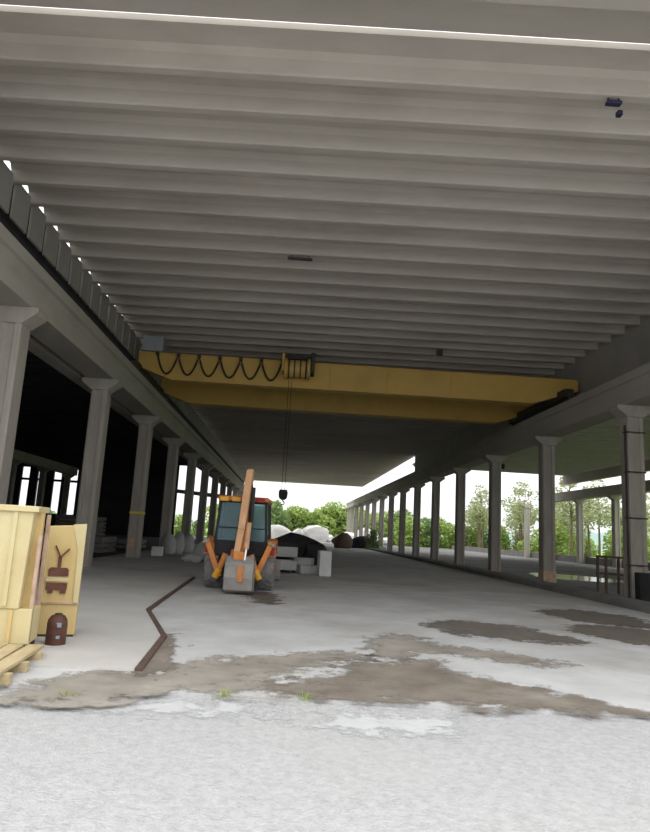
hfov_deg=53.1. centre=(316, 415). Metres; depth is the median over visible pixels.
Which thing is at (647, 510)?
slender tree
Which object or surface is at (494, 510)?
concrete column
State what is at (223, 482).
concrete column
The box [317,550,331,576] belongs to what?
concrete block
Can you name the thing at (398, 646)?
mud
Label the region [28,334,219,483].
beam
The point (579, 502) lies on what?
concrete column
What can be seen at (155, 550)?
concrete block
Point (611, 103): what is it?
floodlight
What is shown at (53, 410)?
ceiling
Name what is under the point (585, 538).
leafy tree
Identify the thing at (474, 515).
slender tree
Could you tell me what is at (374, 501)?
concrete column
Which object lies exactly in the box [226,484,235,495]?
concrete column
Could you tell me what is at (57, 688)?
tuft
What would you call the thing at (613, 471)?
trim
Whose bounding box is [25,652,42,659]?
bearer
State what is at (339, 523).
leafy tree
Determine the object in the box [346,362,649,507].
beam
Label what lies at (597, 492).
beam
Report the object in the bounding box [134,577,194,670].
strip
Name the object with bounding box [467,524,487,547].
leafy tree
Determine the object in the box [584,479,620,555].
slender tree
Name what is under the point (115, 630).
floor
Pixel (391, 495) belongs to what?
concrete column
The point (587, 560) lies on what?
wall
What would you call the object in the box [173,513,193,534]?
leafy tree
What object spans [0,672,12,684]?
bearer
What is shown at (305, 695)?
tuft
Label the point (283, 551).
concrete block
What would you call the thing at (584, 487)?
slender tree
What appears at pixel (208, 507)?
leafy tree
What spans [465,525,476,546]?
leafy tree
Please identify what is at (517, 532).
leafy tree
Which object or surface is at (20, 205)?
wall
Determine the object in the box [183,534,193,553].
bag
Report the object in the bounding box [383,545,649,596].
floor
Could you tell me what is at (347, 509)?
concrete column
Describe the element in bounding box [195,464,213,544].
concrete column
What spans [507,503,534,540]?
slender tree
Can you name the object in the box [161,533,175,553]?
bag
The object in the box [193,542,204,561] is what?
rubble stone
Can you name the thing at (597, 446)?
ceiling
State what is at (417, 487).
concrete column
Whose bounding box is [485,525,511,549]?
leafy tree
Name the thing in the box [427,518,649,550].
hills
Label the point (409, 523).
leafy tree
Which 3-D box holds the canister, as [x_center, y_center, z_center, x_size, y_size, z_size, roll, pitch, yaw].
[-3.602,2.964,9.022,0.270,0.440,0.270,4,-10,-2]
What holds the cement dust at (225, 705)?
on the ground at (62, 770)
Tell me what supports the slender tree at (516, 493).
on the ground at (175, 526)
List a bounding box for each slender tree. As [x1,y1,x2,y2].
[465,485,488,547]
[465,497,481,536]
[466,494,488,547]
[466,502,487,546]
[501,481,537,541]
[502,500,518,550]
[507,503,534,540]
[510,483,538,523]
[555,477,596,555]
[555,502,575,533]
[568,485,610,556]
[574,516,591,537]
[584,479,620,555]
[602,498,621,529]
[620,493,649,526]
[646,497,649,532]
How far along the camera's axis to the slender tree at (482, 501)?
131.38 m
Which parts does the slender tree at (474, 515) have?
crown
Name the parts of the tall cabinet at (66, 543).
foot frame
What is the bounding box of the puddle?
[531,573,623,582]
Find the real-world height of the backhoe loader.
3.436 m
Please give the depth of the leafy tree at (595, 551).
160.62 m
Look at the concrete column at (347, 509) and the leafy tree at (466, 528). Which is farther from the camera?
the leafy tree at (466, 528)
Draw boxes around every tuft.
[57,688,76,698]
[217,688,232,696]
[296,689,312,700]
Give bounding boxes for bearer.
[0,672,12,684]
[7,661,29,672]
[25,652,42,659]
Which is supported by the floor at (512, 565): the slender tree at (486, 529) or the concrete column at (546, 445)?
the concrete column at (546, 445)
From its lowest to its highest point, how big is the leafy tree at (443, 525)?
7.477 m
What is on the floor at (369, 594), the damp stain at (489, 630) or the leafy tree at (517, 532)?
the damp stain at (489, 630)
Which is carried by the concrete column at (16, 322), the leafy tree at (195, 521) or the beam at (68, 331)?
the beam at (68, 331)
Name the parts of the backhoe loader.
stabiliser leg, pillar frame, dipper arm, stabiliser leg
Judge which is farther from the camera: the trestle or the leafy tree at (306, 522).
the leafy tree at (306, 522)
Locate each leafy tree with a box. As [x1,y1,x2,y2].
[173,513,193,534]
[190,520,206,535]
[204,503,218,535]
[271,500,291,527]
[275,505,307,531]
[290,506,319,530]
[312,501,346,536]
[325,506,346,533]
[337,508,371,532]
[376,511,396,537]
[387,509,412,545]
[393,515,426,546]
[420,517,440,547]
[426,517,454,548]
[443,527,473,548]
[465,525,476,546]
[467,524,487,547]
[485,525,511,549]
[504,529,533,550]
[530,522,573,554]
[566,532,575,555]
[584,536,593,556]
[590,538,597,556]
[602,530,649,559]
[603,526,622,556]
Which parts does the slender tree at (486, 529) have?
crown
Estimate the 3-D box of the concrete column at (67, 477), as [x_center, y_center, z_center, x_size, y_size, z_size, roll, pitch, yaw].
[-31.520,10.893,81.384,1.440,7.190,0.740,4,-10,-2]
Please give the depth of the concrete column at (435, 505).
56.74 m
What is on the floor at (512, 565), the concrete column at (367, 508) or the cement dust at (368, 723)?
the concrete column at (367, 508)
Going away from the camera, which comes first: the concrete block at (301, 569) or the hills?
the concrete block at (301, 569)
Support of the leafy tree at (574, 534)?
on the ground at (175, 526)
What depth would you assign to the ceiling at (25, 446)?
76.64 m
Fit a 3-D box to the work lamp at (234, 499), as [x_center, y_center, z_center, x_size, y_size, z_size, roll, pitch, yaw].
[-2.320,2.421,18.910,0.260,0.130,0.100,3,-10,0]
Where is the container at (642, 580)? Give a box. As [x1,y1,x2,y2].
[635,572,649,601]
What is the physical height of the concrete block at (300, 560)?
0.300 m
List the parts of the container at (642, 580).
door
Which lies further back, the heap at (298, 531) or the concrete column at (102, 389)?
the heap at (298, 531)
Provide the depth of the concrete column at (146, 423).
32.92 m
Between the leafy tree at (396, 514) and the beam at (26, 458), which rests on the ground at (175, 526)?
the leafy tree at (396, 514)
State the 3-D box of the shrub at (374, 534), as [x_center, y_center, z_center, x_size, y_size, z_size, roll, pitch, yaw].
[7.314,15.756,83.039,2.304,2.711,2.059,5,-10,-8]
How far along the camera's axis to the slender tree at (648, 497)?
117.89 m
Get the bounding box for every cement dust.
[49,695,288,720]
[308,709,476,738]
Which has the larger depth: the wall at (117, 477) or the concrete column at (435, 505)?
the wall at (117, 477)
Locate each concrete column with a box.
[0,305,47,503]
[6,460,21,504]
[35,468,50,506]
[60,474,74,514]
[75,377,122,566]
[125,415,161,557]
[158,437,185,546]
[181,453,202,534]
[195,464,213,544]
[207,472,222,536]
[218,478,229,509]
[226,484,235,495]
[232,488,239,495]
[345,508,350,531]
[349,507,354,532]
[353,505,359,537]
[358,503,365,535]
[363,501,371,536]
[369,499,378,543]
[377,496,387,546]
[386,493,397,550]
[397,488,409,552]
[410,483,425,555]
[427,476,444,559]
[450,467,471,564]
[482,455,507,571]
[521,505,532,557]
[530,436,562,582]
[572,499,586,563]
[607,495,621,567]
[608,404,649,598]
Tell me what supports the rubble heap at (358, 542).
on the floor at (369, 594)
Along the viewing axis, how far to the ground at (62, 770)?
4.94 m
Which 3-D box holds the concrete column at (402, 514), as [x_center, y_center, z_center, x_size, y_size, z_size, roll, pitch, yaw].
[9.672,11.813,73.276,1.440,7.190,0.740,4,-10,-2]
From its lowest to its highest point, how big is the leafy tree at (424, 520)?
6.999 m
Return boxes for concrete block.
[151,546,163,555]
[276,546,297,557]
[280,559,296,570]
[294,557,313,565]
[295,565,316,573]
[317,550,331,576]
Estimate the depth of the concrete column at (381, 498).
89.45 m
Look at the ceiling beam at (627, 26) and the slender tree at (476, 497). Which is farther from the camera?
the slender tree at (476, 497)
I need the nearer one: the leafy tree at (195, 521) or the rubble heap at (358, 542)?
the rubble heap at (358, 542)
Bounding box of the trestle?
[596,555,623,593]
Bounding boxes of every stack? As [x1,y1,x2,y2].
[55,515,106,535]
[93,535,116,552]
[113,538,146,548]
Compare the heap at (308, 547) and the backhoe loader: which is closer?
the backhoe loader
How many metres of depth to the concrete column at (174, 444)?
41.16 m
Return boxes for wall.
[0,161,244,482]
[12,457,179,536]
[415,316,649,470]
[452,545,649,570]
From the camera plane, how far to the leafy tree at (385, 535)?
149.72 m
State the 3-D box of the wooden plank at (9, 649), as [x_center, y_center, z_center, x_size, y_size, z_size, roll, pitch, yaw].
[-3.670,2.762,7.403,0.190,0.040,1.640,5,-10,-8]
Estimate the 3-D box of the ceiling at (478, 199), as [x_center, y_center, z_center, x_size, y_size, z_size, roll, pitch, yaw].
[0.333,2.865,69.633,22.370,0.600,116.501,4,-10,-2]
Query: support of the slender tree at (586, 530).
on the ground at (175, 526)
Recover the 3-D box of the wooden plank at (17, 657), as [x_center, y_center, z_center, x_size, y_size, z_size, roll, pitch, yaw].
[-3.451,2.778,7.422,0.190,0.040,1.720,5,-10,-7]
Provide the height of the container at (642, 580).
1.000 m
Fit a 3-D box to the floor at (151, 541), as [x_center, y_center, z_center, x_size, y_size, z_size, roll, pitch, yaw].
[-32.088,10.278,56.380,41.100,0.500,102.650,4,-10,-2]
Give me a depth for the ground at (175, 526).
305.46 m
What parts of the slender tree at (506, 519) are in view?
crown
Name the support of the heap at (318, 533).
on the floor at (369, 594)
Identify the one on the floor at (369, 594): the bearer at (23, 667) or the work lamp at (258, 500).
the bearer at (23, 667)
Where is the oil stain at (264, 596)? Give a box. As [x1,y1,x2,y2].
[237,591,285,604]
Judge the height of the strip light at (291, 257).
0.170 m
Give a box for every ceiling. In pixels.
[0,5,649,486]
[0,216,226,465]
[14,438,77,458]
[412,414,649,475]
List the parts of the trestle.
leg, leg, rail, rail, leg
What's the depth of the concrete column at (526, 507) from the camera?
90.06 m
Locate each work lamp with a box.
[220,496,228,500]
[232,497,240,501]
[256,498,264,502]
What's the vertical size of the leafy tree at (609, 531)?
5.634 m
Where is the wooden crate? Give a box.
[0,504,50,646]
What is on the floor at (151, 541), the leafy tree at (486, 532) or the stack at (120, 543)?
the stack at (120, 543)
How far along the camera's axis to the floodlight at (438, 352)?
31.58 m
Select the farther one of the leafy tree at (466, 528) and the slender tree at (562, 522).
the leafy tree at (466, 528)
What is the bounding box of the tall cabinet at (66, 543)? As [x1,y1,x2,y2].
[37,524,86,636]
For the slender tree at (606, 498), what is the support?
on the ground at (175, 526)
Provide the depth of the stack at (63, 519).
49.59 m
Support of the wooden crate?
on the floor at (115, 630)
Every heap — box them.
[271,525,289,538]
[275,532,332,571]
[292,528,303,534]
[302,525,328,541]
[331,533,352,548]
[351,536,370,548]
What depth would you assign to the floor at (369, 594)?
12.88 m
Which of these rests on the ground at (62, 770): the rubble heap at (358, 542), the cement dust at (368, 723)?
the cement dust at (368, 723)
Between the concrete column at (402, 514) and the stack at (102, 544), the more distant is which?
the concrete column at (402, 514)
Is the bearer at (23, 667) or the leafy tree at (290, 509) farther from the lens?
the leafy tree at (290, 509)
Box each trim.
[365,548,649,613]
[458,0,649,11]
[562,459,649,484]
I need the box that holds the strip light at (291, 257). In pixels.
[288,255,311,260]
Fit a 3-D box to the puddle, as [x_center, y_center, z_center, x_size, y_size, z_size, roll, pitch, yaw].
[15.083,9.494,38.285,5.810,0.001,7.700,4,-10,-2]
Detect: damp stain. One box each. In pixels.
[132,633,188,676]
[419,620,588,645]
[536,609,649,628]
[563,624,649,644]
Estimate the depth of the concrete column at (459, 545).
48.59 m
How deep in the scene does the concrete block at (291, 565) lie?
27.22 m
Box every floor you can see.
[0,542,649,718]
[24,571,190,671]
[40,532,206,564]
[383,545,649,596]
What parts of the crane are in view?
cabinet door, trolley frame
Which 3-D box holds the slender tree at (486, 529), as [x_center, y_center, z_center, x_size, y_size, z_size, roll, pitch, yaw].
[34.281,23.375,137.870,5.215,10.814,5.229,0,-11,19]
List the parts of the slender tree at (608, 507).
crown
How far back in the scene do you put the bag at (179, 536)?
39.24 m
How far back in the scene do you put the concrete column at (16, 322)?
16.99 m
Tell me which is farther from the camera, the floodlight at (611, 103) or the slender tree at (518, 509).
the slender tree at (518, 509)
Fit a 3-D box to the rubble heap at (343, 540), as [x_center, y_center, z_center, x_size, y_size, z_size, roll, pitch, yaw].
[3.213,15.420,80.644,2.702,1.921,2.370,4,-10,-2]
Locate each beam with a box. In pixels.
[0,0,649,43]
[0,222,243,494]
[12,449,77,475]
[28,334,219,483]
[176,489,219,497]
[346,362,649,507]
[555,480,649,502]
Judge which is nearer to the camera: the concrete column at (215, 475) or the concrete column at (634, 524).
the concrete column at (634, 524)
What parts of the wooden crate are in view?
corner post, corner post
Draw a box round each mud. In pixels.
[0,650,378,708]
[260,655,649,717]
[358,633,582,668]
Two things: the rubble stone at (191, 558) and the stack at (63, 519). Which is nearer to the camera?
the rubble stone at (191, 558)
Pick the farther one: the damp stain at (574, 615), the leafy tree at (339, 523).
the leafy tree at (339, 523)
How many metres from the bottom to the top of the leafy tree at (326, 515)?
9.884 m
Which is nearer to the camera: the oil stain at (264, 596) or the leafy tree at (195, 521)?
the oil stain at (264, 596)
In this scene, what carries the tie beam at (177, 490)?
attached to the concrete column at (229, 486)
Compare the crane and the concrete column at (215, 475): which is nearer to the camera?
the crane
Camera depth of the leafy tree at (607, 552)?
74.76 m
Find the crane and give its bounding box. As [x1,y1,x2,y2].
[129,335,577,504]
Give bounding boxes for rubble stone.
[181,553,200,562]
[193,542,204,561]
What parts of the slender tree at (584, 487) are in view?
crown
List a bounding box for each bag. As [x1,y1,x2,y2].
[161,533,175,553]
[174,532,184,553]
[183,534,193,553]
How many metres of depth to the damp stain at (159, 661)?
8.40 m
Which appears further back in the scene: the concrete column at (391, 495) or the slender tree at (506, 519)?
the slender tree at (506, 519)
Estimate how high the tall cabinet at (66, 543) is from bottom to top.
1.680 m
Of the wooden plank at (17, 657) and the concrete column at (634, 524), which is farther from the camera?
the concrete column at (634, 524)
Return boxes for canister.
[45,613,67,645]
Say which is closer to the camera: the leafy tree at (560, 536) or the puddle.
the puddle
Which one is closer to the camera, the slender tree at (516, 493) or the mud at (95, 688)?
the mud at (95, 688)
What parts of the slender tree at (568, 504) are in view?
crown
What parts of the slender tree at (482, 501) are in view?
crown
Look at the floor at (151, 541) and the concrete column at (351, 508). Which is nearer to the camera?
the floor at (151, 541)
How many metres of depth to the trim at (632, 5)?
10.96 m
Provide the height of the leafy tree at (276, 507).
9.072 m
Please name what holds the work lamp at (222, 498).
on the backhoe loader
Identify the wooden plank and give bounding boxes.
[0,644,23,660]
[0,644,43,675]
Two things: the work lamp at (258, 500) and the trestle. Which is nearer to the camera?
the work lamp at (258, 500)
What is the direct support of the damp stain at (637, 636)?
on the floor at (369, 594)
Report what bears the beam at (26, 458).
on the concrete column
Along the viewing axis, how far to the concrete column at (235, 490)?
90.45 m
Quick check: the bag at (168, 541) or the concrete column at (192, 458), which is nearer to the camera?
the bag at (168, 541)
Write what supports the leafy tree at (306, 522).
on the ground at (175, 526)
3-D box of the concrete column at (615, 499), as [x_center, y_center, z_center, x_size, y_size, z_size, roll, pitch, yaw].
[30.317,11.665,65.809,1.440,7.190,0.740,4,-10,-2]
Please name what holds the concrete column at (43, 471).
on the floor at (151, 541)
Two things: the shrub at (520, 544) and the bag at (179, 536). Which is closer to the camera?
the bag at (179, 536)
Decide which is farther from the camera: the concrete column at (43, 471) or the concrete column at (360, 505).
the concrete column at (360, 505)
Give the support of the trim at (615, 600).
on the floor at (369, 594)
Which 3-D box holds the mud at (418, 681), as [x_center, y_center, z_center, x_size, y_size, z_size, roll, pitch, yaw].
[2.073,3.368,8.251,5.880,0.001,3.220,4,-10,-2]
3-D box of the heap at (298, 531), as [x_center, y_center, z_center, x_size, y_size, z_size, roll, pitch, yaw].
[-3.657,23.121,126.978,3.460,2.346,2.028,4,-10,-2]
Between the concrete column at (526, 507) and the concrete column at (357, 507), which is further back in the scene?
the concrete column at (357, 507)
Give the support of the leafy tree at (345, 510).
on the ground at (175, 526)
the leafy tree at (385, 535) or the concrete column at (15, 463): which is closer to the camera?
the concrete column at (15, 463)
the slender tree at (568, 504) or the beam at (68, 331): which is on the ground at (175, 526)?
the slender tree at (568, 504)
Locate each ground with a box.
[0,687,649,831]
[175,526,604,557]
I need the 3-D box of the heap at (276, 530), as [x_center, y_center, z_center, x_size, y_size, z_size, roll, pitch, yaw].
[-7.228,22.735,127.380,4.589,2.843,2.452,4,-10,-2]
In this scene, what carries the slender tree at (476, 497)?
on the ground at (175, 526)
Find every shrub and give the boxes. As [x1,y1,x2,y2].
[365,529,382,548]
[516,538,537,552]
[647,547,649,561]
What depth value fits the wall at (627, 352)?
30.86 m
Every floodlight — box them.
[436,348,442,355]
[605,98,622,117]
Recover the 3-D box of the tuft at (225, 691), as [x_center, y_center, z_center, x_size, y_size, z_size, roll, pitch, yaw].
[-0.980,2.913,6.865,0.248,0.098,0.243,4,-10,-2]
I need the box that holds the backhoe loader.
[202,469,280,593]
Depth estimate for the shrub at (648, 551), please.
65.55 m

